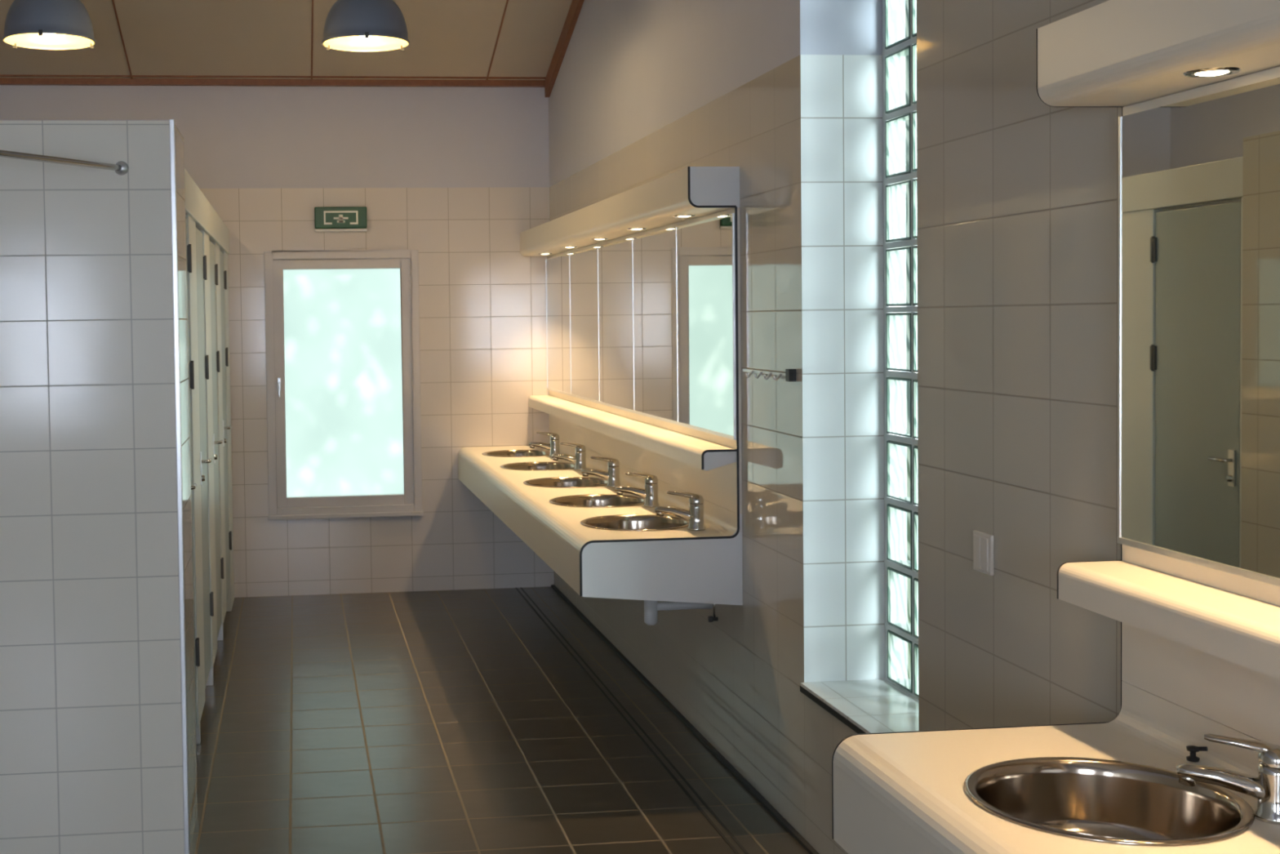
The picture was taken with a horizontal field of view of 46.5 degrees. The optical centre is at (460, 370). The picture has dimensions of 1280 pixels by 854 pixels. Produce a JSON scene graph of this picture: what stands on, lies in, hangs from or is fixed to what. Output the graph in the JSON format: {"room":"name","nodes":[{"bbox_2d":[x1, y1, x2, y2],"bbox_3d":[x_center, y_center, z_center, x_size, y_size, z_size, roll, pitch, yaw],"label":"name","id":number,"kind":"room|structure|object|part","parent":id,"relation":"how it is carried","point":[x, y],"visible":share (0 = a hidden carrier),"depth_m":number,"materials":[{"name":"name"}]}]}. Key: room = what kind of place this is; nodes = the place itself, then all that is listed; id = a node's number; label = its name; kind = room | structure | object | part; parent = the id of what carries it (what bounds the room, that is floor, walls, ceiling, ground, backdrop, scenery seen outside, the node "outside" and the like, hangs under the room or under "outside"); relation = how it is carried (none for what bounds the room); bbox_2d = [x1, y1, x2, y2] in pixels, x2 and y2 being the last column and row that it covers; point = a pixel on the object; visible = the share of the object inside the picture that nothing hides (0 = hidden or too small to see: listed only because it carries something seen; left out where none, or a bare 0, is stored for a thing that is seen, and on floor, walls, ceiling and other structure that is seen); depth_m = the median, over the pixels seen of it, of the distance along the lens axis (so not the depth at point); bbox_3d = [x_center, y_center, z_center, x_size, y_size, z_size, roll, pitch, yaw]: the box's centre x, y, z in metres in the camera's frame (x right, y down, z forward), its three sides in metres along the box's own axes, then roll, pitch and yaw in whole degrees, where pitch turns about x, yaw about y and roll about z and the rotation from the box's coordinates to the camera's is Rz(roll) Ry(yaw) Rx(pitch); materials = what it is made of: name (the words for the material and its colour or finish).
{"room":"public restroom","nodes":[
{"label":"public restroom","id":0,"kind":"room"},
{"bbox_2d":[0,120,197,853],"bbox_3d":[-2.019,0.395,4.739,2.233,2.335,0.440,-1,2,-6],"label":"wall partition","id":1,"kind":"structure","parent":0,"point":[91,755],"depth_m":4.62,"materials":[{"name":"tile"}]},
{"bbox_2d":[0,150,128,175],"bbox_3d":[-1.854,-0.590,3.667,2.415,0.044,0.559,-2,2,-37],"label":"rail","id":2,"kind":"object","parent":1,"relation":"attached to","point":[121,167],"visible":1,"depth_m":4.37,"materials":[{"name":"silver metal"}]},
{"bbox_2d":[168,119,190,853],"bbox_3d":[-0.889,0.381,4.649,0.016,2.339,0.016,-1,2,-6],"label":"trim","id":3,"kind":"structure","parent":1,"relation":"attached to","point":[171,122],"depth_m":4.64,"materials":[{"name":"metal"}]},
{"bbox_2d":[0,85,554,597],"bbox_3d":[-1.362,-0.215,9.174,4.550,3.226,0.250,-1,2,-6],"label":"wall","id":4,"kind":"structure","parent":0,"point":[455,176],"depth_m":9.15,"materials":[{"name":"tile"}]},
{"bbox_2d":[0,75,546,87],"bbox_3d":[-1.537,-1.781,8.930,4.205,0.085,0.089,-1,2,-6],"label":"trim","id":5,"kind":"structure","parent":4,"relation":"attached to","point":[3,82],"depth_m":8.96,"materials":[{"name":"brown wood"}]},
{"bbox_2d":[314,206,367,231],"bbox_3d":[-0.740,-0.935,9.068,0.320,0.151,0.051,-1,2,-6],"label":"exit sign","id":6,"kind":"object","parent":4,"relation":"attached to","point":[333,219],"visible":1,"depth_m":9.05,"materials":[{"name":"green plastic"}]},
{"bbox_2d":[263,249,422,515],"bbox_3d":[-0.732,0.073,9.173,0.954,1.645,0.112,-1,2,-6],"label":"frame","id":7,"kind":"object","parent":4,"relation":"attached to","point":[275,262],"visible":1,"depth_m":9.13,"materials":[{"name":"paint"}]},
{"bbox_2d":[277,377,280,397],"bbox_3d":[-1.121,0.102,9.072,0.022,0.120,0.040,-1,2,-6],"label":"handle","id":8,"kind":"object","parent":7,"relation":"attached to","point":[278,379],"visible":1,"depth_m":9.06,"materials":[{"name":"metal"}]},
{"bbox_2d":[283,268,404,497],"bbox_3d":[-0.733,0.073,9.179,0.754,1.437,0.010,-1,2,-6],"label":"pane","id":9,"kind":"object","parent":4,"relation":"attached to","point":[343,340],"visible":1,"depth_m":9.18,"materials":[{"name":"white glass"}]},
{"bbox_2d":[267,511,423,519],"bbox_3d":[-0.714,0.900,9.143,0.964,0.026,0.029,-1,2,-6],"label":"windowsill","id":10,"kind":"structure","parent":4,"relation":"attached to","point":[415,513],"depth_m":9.13,"materials":[{"name":"paint"}]},
{"bbox_2d":[0,0,572,79],"bbox_3d":[-0.826,-2.491,3.144,4.750,2.038,12.296,-1,2,-6],"label":"ceiling","id":11,"kind":"structure","parent":0,"point":[171,37],"depth_m":8.54,"materials":[{"name":"paint"}]},
{"bbox_2d":[2,0,96,49],"bbox_3d":[-1.850,-1.935,6.571,0.406,0.944,0.411,-1,2,-6],"label":"pendant lamp","id":12,"kind":"object","parent":11,"relation":"hanging from","point":[42,24],"visible":1,"depth_m":6.46,"materials":[{"name":"metal"}]},
{"bbox_3d":[-1.845,-1.563,6.586,0.080,0.135,0.080,-1,2,-6],"label":"bulb","id":13,"kind":"part","parent":12,"relation":"part of","materials":[{"name":"white glass"}]},
{"bbox_2d":[111,0,508,80],"bbox_3d":[-1.136,-2.587,6.022,3.250,1.841,5.843,-1,2,-6],"label":"trim","id":14,"kind":"structure","parent":11,"relation":"attached to","point":[113,1],"depth_m":8.50,"materials":[{"name":"brown wood"}]},
{"bbox_2d":[321,0,409,52],"bbox_3d":[-0.442,-1.960,6.729,0.406,0.944,0.411,-1,2,-6],"label":"pendant lamp","id":15,"kind":"object","parent":11,"relation":"hanging from","point":[350,25],"visible":1,"depth_m":6.61,"materials":[{"name":"metal"}]},
{"bbox_3d":[-0.438,-1.589,6.745,0.080,0.135,0.080,-1,2,-6],"label":"bulb","id":16,"kind":"part","parent":15,"relation":"part of","materials":[{"name":"white glass"}]},
{"bbox_2d":[190,586,809,853],"bbox_3d":[-0.768,1.647,3.289,4.750,0.100,12.196,-1,2,-6],"label":"floor","id":17,"kind":"structure","parent":0,"point":[457,721],"depth_m":5.93,"materials":[{"name":"tile"}]},
{"bbox_2d":[184,168,234,744],"bbox_3d":[-2.278,0.354,6.945,2.208,2.270,4.005,-1,2,-6],"label":"toilet cubicle front","id":18,"kind":"object","parent":17,"relation":"on","point":[200,214],"depth_m":6.71,"materials":[{"name":"laminate"}]},
{"bbox_2d":[185,217,196,725],"bbox_3d":[-1.007,0.402,5.423,0.086,1.965,0.554,-1,2,-6],"label":"leaf","id":19,"kind":"object","parent":18,"relation":"attached to","point":[185,218],"depth_m":5.65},
{"bbox_3d":[-0.964,0.441,5.222,0.047,0.140,0.100,-1,2,-6],"label":"handle","id":20,"kind":"part","parent":19,"relation":"part of","materials":[{"name":"silver metal"}]},
{"bbox_3d":[-1.036,0.330,5.700,0.015,1.640,0.032,-1,2,-6],"label":"hinges","id":21,"kind":"part","parent":18,"relation":"part of","materials":[{"name":"black metal"}]},
{"bbox_2d":[195,227,212,688],"bbox_3d":[-1.117,0.369,6.396,0.086,1.965,0.554,-1,2,-6],"label":"leaf","id":22,"kind":"object","parent":18,"relation":"attached to","point":[199,249],"depth_m":6.42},
{"bbox_3d":[-1.074,0.408,6.196,0.047,0.140,0.100,-1,2,-6],"label":"handle","id":23,"kind":"part","parent":22,"relation":"part of","materials":[{"name":"silver metal"}]},
{"bbox_3d":[-1.146,0.298,6.673,0.015,1.640,0.032,-1,2,-6],"label":"hinges","id":24,"kind":"part","parent":18,"relation":"part of","materials":[{"name":"black metal"}]},
{"bbox_2d":[208,240,222,638],"bbox_3d":[-1.227,0.337,7.369,0.086,1.965,0.554,-1,2,-6],"label":"leaf","id":25,"kind":"object","parent":18,"relation":"attached to","point":[213,324],"depth_m":7.40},
{"bbox_3d":[-1.184,0.376,7.169,0.047,0.140,0.100,-1,2,-6],"label":"handle","id":26,"kind":"part","parent":25,"relation":"part of","materials":[{"name":"silver metal"}]},
{"bbox_3d":[-1.256,0.265,7.646,0.015,1.640,0.032,-1,2,-6],"label":"hinges","id":27,"kind":"part","parent":18,"relation":"part of","materials":[{"name":"black metal"}]},
{"bbox_2d":[219,250,231,598],"bbox_3d":[-1.337,0.304,8.342,0.086,1.965,0.554,-1,2,-6],"label":"leaf","id":28,"kind":"object","parent":18,"relation":"attached to","point":[221,255],"depth_m":8.38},
{"bbox_3d":[-1.294,0.343,8.142,0.047,0.140,0.100,-1,2,-6],"label":"handle","id":29,"kind":"part","parent":28,"relation":"part of","materials":[{"name":"silver metal"}]},
{"bbox_3d":[-1.366,0.233,8.620,0.015,1.640,0.032,-1,2,-6],"label":"hinges","id":30,"kind":"part","parent":18,"relation":"part of","materials":[{"name":"black metal"}]},
{"bbox_2d":[515,586,749,853],"bbox_3d":[0.675,1.461,6.537,0.040,0.003,5.536,-1,2,-6],"label":"channel","id":31,"kind":"object","parent":17,"relation":"on","point":[706,811],"visible":1,"depth_m":5.86,"materials":[{"name":"metal"}]},
{"bbox_2d":[548,0,1121,853],"bbox_3d":[1.387,-0.960,3.420,0.345,5.040,11.746,-1,2,-6],"label":"wall","id":32,"kind":"structure","parent":0,"point":[1017,193],"depth_m":4.67,"materials":[{"name":"tile"}]},
{"bbox_2d":[544,0,584,97],"bbox_3d":[0.852,-2.575,6.237,0.029,1.934,5.823,-1,2,-6],"label":"trim","id":33,"kind":"structure","parent":32,"relation":"attached to","point":[575,6],"depth_m":8.57,"materials":[{"name":"brown wood"}]},
{"bbox_2d":[457,166,742,604],"bbox_3d":[0.495,-0.002,7.263,0.602,1.592,3.972,-1,2,-6],"label":"washbasin","id":34,"kind":"object","parent":32,"relation":"attached to","point":[683,565],"visible":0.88,"depth_m":5.82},
{"bbox_2d":[561,246,577,248],"bbox_3d":[0.597,-0.677,8.053,0.086,0.006,0.086,-1,2,-6],"label":"recessed light","id":35,"kind":"object","parent":34,"relation":"attached to","point":[562,246],"visible":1,"depth_m":8.03,"materials":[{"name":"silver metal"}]},
{"bbox_2d":[591,238,608,239],"bbox_3d":[0.686,-0.650,7.265,0.086,0.006,0.086,-1,2,-6],"label":"recessed light","id":36,"kind":"object","parent":34,"relation":"attached to","point":[591,238],"visible":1,"depth_m":7.25,"materials":[{"name":"silver metal"}]},
{"bbox_2d":[457,435,742,604],"bbox_3d":[0.504,0.626,7.287,0.601,0.335,3.969,-1,2,-6],"label":"countertop","id":37,"kind":"structure","parent":34,"relation":"on","point":[704,571],"depth_m":5.48,"materials":[{"name":"white laminate"}]},
{"bbox_2d":[481,449,550,457],"bbox_3d":[0.385,0.687,8.731,0.516,0.405,0.436,-1,2,-6],"label":"washbasin","id":38,"kind":"object","parent":37,"relation":"in","point":[502,453],"depth_m":8.89,"materials":[{"name":"silver metal"}]},
{"bbox_2d":[500,461,575,470],"bbox_3d":[0.472,0.713,7.961,0.516,0.405,0.436,-1,2,-6],"label":"washbasin","id":39,"kind":"object","parent":37,"relation":"in","point":[541,465],"depth_m":8.12,"materials":[{"name":"silver metal"}]},
{"bbox_2d":[528,431,559,457],"bbox_3d":[0.487,0.423,8.546,0.194,0.143,0.067,0,2,26],"label":"mixer tap","id":40,"kind":"object","parent":37,"relation":"on","point":[553,446],"visible":0.83,"depth_m":8.51,"materials":[{"name":"silver metal"}]},
{"bbox_2d":[523,476,608,488],"bbox_3d":[0.563,0.740,7.157,0.516,0.405,0.436,-1,2,-6],"label":"washbasin","id":41,"kind":"object","parent":37,"relation":"in","point":[558,482],"depth_m":7.31,"materials":[{"name":"silver metal"}]},
{"bbox_2d":[551,442,586,470],"bbox_3d":[0.574,0.449,7.777,0.194,0.143,0.067,0,2,26],"label":"mixer tap","id":42,"kind":"object","parent":37,"relation":"on","point":[580,459],"visible":0.94,"depth_m":7.74,"materials":[{"name":"silver metal"}]},
{"bbox_2d":[549,493,644,507],"bbox_3d":[0.646,0.764,6.422,0.516,0.405,0.436,-1,2,-6],"label":"washbasin","id":43,"kind":"object","parent":37,"relation":"in","point":[590,500],"depth_m":6.58,"materials":[{"name":"silver metal"}]},
{"bbox_2d":[581,456,621,487],"bbox_3d":[0.665,0.476,6.972,0.194,0.143,0.067,0,2,26],"label":"mixer tap","id":44,"kind":"object","parent":37,"relation":"on","point":[612,475],"visible":0.98,"depth_m":6.93,"materials":[{"name":"silver metal"}]},
{"bbox_2d":[614,471,659,506],"bbox_3d":[0.748,0.501,6.237,0.194,0.143,0.067,0,2,26],"label":"mixer tap","id":45,"kind":"object","parent":37,"relation":"on","point":[650,493],"visible":0.98,"depth_m":6.20,"materials":[{"name":"silver metal"}]},
{"bbox_2d":[580,514,712,625],"bbox_3d":[0.725,0.788,5.727,0.516,0.405,0.436,-1,2,-6],"label":"washbasin","id":46,"kind":"object","parent":37,"relation":"in","point":[633,522],"depth_m":5.83,"materials":[{"name":"silver metal"}]},
{"bbox_2d":[654,490,705,530],"bbox_3d":[0.827,0.524,5.542,0.194,0.143,0.067,0,2,26],"label":"mixer tap","id":47,"kind":"object","parent":37,"relation":"on","point":[695,514],"visible":1,"depth_m":5.50,"materials":[{"name":"silver metal"}]},
{"bbox_2d":[528,395,736,471],"bbox_3d":[0.714,0.257,7.298,0.129,0.075,3.969,-1,2,-6],"label":"shelf","id":48,"kind":"object","parent":34,"relation":"attached to","point":[698,450],"depth_m":6.34,"materials":[{"name":"beige plastic"}]},
{"bbox_2d":[626,227,645,230],"bbox_3d":[0.775,-0.624,6.476,0.086,0.006,0.086,-1,2,-6],"label":"recessed light","id":49,"kind":"object","parent":34,"relation":"attached to","point":[632,228],"visible":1,"depth_m":6.46,"materials":[{"name":"silver metal"}]},
{"bbox_2d":[546,213,736,439],"bbox_3d":[0.766,-0.226,7.288,0.009,0.820,3.969,-1,2,-6],"label":"bathroom mirror","id":50,"kind":"object","parent":34,"relation":"attached to","point":[644,325],"visible":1,"depth_m":6.51,"materials":[{"name":"clear glass"}]},
{"bbox_3d":[0.783,-0.101,7.294,0.019,1.108,3.969,-1,2,-6],"label":"panel","id":51,"kind":"part","parent":34,"relation":"part of","materials":[{"name":"white laminate"}]},
{"bbox_3d":[0.712,0.036,5.290,0.591,1.537,0.003,-1,2,-6],"label":"black edge trim","id":52,"kind":"part","parent":34,"relation":"part of","materials":[{"name":"black plastic"}]},
{"bbox_2d":[672,214,694,217],"bbox_3d":[0.865,-0.598,5.688,0.086,0.006,0.086,-1,2,-6],"label":"recessed light","id":53,"kind":"object","parent":34,"relation":"attached to","point":[679,215],"visible":1,"depth_m":5.66,"materials":[{"name":"silver metal"}]},
{"bbox_2d":[551,584,819,853],"bbox_3d":[0.870,1.446,6.765,0.019,0.012,5.145,-1,2,-6],"label":"baseboard","id":54,"kind":"structure","parent":32,"relation":"attached to","point":[743,780],"depth_m":5.85,"materials":[{"name":"tile"}]},
{"bbox_2d":[707,604,718,622],"bbox_3d":[0.975,0.914,5.679,0.035,0.112,0.024,-1,2,-6],"label":"angle valve","id":55,"kind":"object","parent":32,"relation":"attached to","point":[710,619],"visible":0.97,"depth_m":5.67,"materials":[{"name":"silver metal"}]},
{"bbox_2d":[742,368,795,381],"bbox_3d":[1.032,0.007,5.003,0.039,0.043,0.535,-1,2,-6],"label":"hook rail","id":56,"kind":"object","parent":32,"relation":"attached to","point":[789,374],"visible":1,"depth_m":4.89,"materials":[{"name":"metal"}]},
{"bbox_2d":[800,679,918,733],"bbox_3d":[1.279,1.026,4.301,0.283,0.028,0.874,-1,2,-6],"label":"windowsill","id":57,"kind":"structure","parent":32,"relation":"attached to","point":[868,705],"depth_m":4.46,"materials":[{"name":"tile"}]},
{"bbox_2d":[882,0,918,698],"bbox_3d":[1.433,-0.405,4.271,0.068,2.842,0.874,-1,2,-6],"label":"grid","id":58,"kind":"object","parent":32,"relation":"attached to","point":[913,108],"visible":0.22,"depth_m":4.62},
{"bbox_2d":[884,0,918,696],"bbox_3d":[1.402,-0.396,4.281,0.012,2.799,0.798,-1,2,-6],"label":"blocks","id":59,"kind":"object","parent":58,"relation":"attached to","point":[897,12],"visible":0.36,"depth_m":4.57,"materials":[{"name":"clear glass"}]},
{"bbox_2d":[973,529,994,575],"bbox_3d":[1.227,0.427,3.456,0.013,0.094,0.090,-1,2,-6],"label":"light switch","id":60,"kind":"object","parent":32,"relation":"attached to","point":[983,543],"visible":1,"depth_m":3.44,"materials":[{"name":"plastic"}]},
{"bbox_2d":[831,0,1279,853],"bbox_3d":[1.132,0.186,1.626,0.602,1.592,2.389,-1,2,-6],"label":"vanity unit","id":61,"kind":"object","parent":32,"relation":"attached to","point":[1200,645],"depth_m":2.56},
{"bbox_3d":[1.126,0.159,1.625,0.591,1.537,2.389,-1,2,-6],"label":"black edge trim","id":62,"kind":"part","parent":61,"relation":"part of","materials":[{"name":"black plastic"}]},
{"bbox_2d":[833,680,1279,853],"bbox_3d":[1.141,0.814,1.649,0.601,0.335,2.382,-1,2,-6],"label":"countertop","id":63,"kind":"structure","parent":61,"relation":"on","point":[900,793],"depth_m":2.61,"materials":[{"name":"white laminate"}]},
{"bbox_2d":[964,756,1254,845],"bbox_3d":[1.098,0.898,2.424,0.516,0.405,0.436,-1,2,-6],"label":"washbasin","id":64,"kind":"object","parent":63,"relation":"in","point":[1086,798],"depth_m":2.56,"materials":[{"name":"silver metal"}]},
{"bbox_2d":[1176,733,1279,824],"bbox_3d":[1.227,0.640,2.329,0.169,0.124,0.058,0,2,26],"label":"mixer tap","id":65,"kind":"object","parent":63,"relation":"on","point":[1265,787],"visible":1,"depth_m":2.31,"materials":[{"name":"silver metal"}]},
{"bbox_2d":[1058,560,1279,679],"bbox_3d":[1.351,0.446,1.660,0.129,0.075,2.382,-1,2,-6],"label":"shelf","id":66,"kind":"object","parent":61,"relation":"attached to","point":[1240,624],"depth_m":2.49,"materials":[{"name":"white plastic"}]},
{"bbox_3d":[1.296,0.673,2.589,0.022,0.029,0.034,-2,2,-36],"label":"soap pump knob","id":67,"kind":"part","parent":61,"relation":"part of","materials":[{"name":"black plastic"}]},
{"bbox_2d":[1116,77,1279,586],"bbox_3d":[1.404,-0.037,1.650,0.009,0.820,2.382,-1,2,-6],"label":"bathroom mirror","id":68,"kind":"object","parent":61,"relation":"attached to","point":[1198,337],"visible":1,"depth_m":2.57,"materials":[{"name":"clear glass"}]},
{"bbox_3d":[1.420,0.087,1.656,0.019,1.108,2.382,-1,2,-6],"label":"panel","id":69,"kind":"part","parent":61,"relation":"part of","materials":[{"name":"white laminate"}]},
{"bbox_2d":[1182,66,1241,77],"bbox_3d":[1.234,-0.488,2.415,0.086,0.006,0.086,-1,2,-6],"label":"recessed light","id":70,"kind":"object","parent":61,"relation":"attached to","point":[1224,71],"visible":1,"depth_m":2.40,"materials":[{"name":"silver metal"}]}
]}

